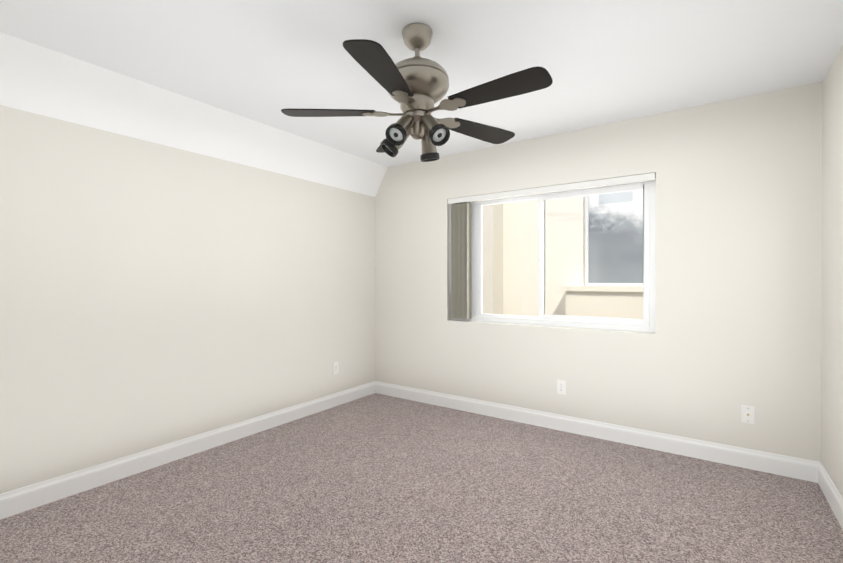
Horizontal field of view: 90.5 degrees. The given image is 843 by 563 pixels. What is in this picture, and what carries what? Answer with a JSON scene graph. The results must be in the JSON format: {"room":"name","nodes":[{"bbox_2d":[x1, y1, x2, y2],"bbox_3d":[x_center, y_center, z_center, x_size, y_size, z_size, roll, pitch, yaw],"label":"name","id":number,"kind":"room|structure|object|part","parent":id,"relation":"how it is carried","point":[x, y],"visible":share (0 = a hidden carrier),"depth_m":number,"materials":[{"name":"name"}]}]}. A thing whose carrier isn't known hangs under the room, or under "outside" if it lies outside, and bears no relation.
{"room":"empty bedroom","nodes":[
{"label":"empty bedroom","id":0,"kind":"room"},
{"bbox_2d":[0,105,374,493],"bbox_3d":[-1.720,-0.126,2.981,0.180,2.700,4.360,0,0,35],"label":"wall","id":1,"kind":"structure","parent":0,"point":[153,295],"depth_m":2.76,"materials":[{"name":"paint"}]},
{"bbox_2d":[0,381,374,519],"bbox_3d":[-1.640,1.161,2.932,0.015,0.126,4.000,0,0,35],"label":"baseboard","id":2,"kind":"structure","parent":1,"relation":"attached to","point":[21,500],"depth_m":2.75,"materials":[{"name":"white wood"}]},
{"bbox_2d":[333,362,337,373],"bbox_3d":[-0.839,0.847,4.094,0.008,0.114,0.070,0,0,35],"label":"electrical outlet","id":3,"kind":"object","parent":1,"relation":"attached to","point":[335,367],"visible":1,"depth_m":4.09,"materials":[{"name":"white plastic"}]},
{"bbox_2d":[0,32,387,196],"bbox_3d":[-1.572,-1.196,2.874,0.180,0.560,4.000,0,0,35],"label":"ceiling slope","id":4,"kind":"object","parent":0,"point":[38,79],"visible":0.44,"depth_m":2.69,"materials":[{"name":"paint"}]},
{"bbox_2d":[0,393,842,562],"bbox_3d":[-0.177,1.238,1.919,3.935,0.020,4.360,0,0,35],"label":"floor","id":5,"kind":"structure","parent":0,"point":[376,478],"depth_m":2.29,"materials":[{"name":"carpet"}]},
{"bbox_2d":[0,0,842,166],"bbox_3d":[-0.103,-1.341,1.856,3.395,0.260,4.000,0,0,35],"label":"ceiling","id":6,"kind":"structure","parent":0,"point":[601,62],"depth_m":2.20,"materials":[{"name":"paint"}]},
{"bbox_2d":[281,23,552,161],"bbox_3d":[0.017,-0.906,2.000,1.206,0.612,1.255,0,0,35],"label":"fan","id":7,"kind":"object","parent":6,"relation":"hanging from","point":[416,86],"visible":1,"depth_m":1.91,"materials":[{"name":"black wood"}]},
{"bbox_2d":[375,81,821,461],"bbox_3d":[1.013,-0.129,3.631,3.575,2.700,0.180,0,0,35],"label":"wall","id":8,"kind":"structure","parent":0,"point":[738,286],"depth_m":2.97,"materials":[{"name":"paint"}]},
{"bbox_2d":[453,180,655,331],"bbox_3d":[1.048,-0.209,3.650,1.770,1.184,0.092,0,0,35],"label":"window","id":9,"kind":"structure","parent":8,"relation":"in","point":[477,270],"depth_m":3.51,"materials":[{"name":"white plastic"}]},
{"bbox_2d":[448,173,655,318],"bbox_3d":[1.000,-0.222,3.580,1.762,1.155,0.080,0,0,35],"label":"window blinds","id":10,"kind":"object","parent":9,"relation":"attached to","point":[461,257],"visible":0.94,"depth_m":3.95,"materials":[{"name":"white"}]},
{"bbox_3d":[1.139,-0.209,3.604,1.396,1.048,0.048,0,0,35],"label":"glass","id":11,"kind":"part","parent":9,"relation":"part of","materials":[{"name":"clear glass"}]},
{"bbox_3d":[1.372,-0.209,3.402,0.863,1.085,0.052,0,0,35],"label":"window sash","id":12,"kind":"part","parent":9,"relation":"part of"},
{"bbox_2d":[557,380,565,394],"bbox_3d":[1.147,0.870,3.429,0.070,0.114,0.008,0,0,35],"label":"electrical outlet","id":13,"kind":"object","parent":8,"relation":"attached to","point":[561,387],"visible":1,"depth_m":3.43,"materials":[{"name":"white plastic"}]},
{"bbox_2d":[375,381,819,482],"bbox_3d":[0.958,1.158,3.556,3.575,0.126,0.015,0,0,35],"label":"baseboard","id":14,"kind":"structure","parent":8,"relation":"attached to","point":[787,466],"depth_m":3.14,"materials":[{"name":"white wood"}]},
{"bbox_2d":[741,405,754,423],"bbox_3d":[2.138,0.873,2.737,0.070,0.114,0.016,0,0,35],"label":"outlet","id":15,"kind":"object","parent":8,"relation":"attached to","point":[747,414],"visible":1,"depth_m":2.74,"materials":[{"name":"white plastic"}]},
{"bbox_2d":[821,46,842,497],"bbox_3d":[1.367,-0.117,0.844,0.180,2.700,4.360,0,0,35],"label":"wall","id":16,"kind":"structure","parent":0,"point":[832,305],"depth_m":2.31,"materials":[{"name":"paint"}]},
{"bbox_2d":[818,462,842,529],"bbox_3d":[1.287,1.170,0.905,0.015,0.126,4.000,0,0,35],"label":"baseboard","id":17,"kind":"structure","parent":16,"relation":"attached to","point":[832,495],"depth_m":2.27,"materials":[{"name":"white wood"}]},
{"label":"outside","id":18,"kind":"structure","parent":0,"visible":0},
{"bbox_3d":[1.673,5.314,5.113,21.000,0.200,2.970,0,0,35],"label":"ground","id":19,"kind":"structure","parent":18,"visible":0},
{"bbox_2d":[483,203,502,313],"bbox_3d":[0.682,-1.793,6.857,1.250,14.000,0.380,0,0,35],"label":"pilaster","id":20,"kind":"object","parent":19,"relation":"on","point":[491,267],"depth_m":6.42,"materials":[{"name":"beige paint"}]},
{"bbox_2d":[503,196,584,315],"bbox_3d":[2.405,-1.790,6.139,21.000,14.000,0.400,0,0,35],"label":"facade","id":21,"kind":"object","parent":19,"relation":"on","point":[531,304],"depth_m":6.28,"materials":[{"name":"beige paint"}]},
{"bbox_2d":[562,286,642,318],"bbox_3d":[3.312,0.309,5.069,3.080,0.490,0.340,0,0,35],"label":"ledge","id":22,"kind":"object","parent":21,"relation":"attached to","point":[610,308],"depth_m":5.51,"materials":[{"name":"beige paint"}]},
{"bbox_2d":[585,190,642,285],"bbox_3d":[3.304,-0.856,5.246,2.380,1.840,0.050,0,0,35],"label":"building window","id":23,"kind":"structure","parent":21,"relation":"attached to","point":[621,275],"depth_m":5.72,"materials":[{"name":"white"}]}
]}

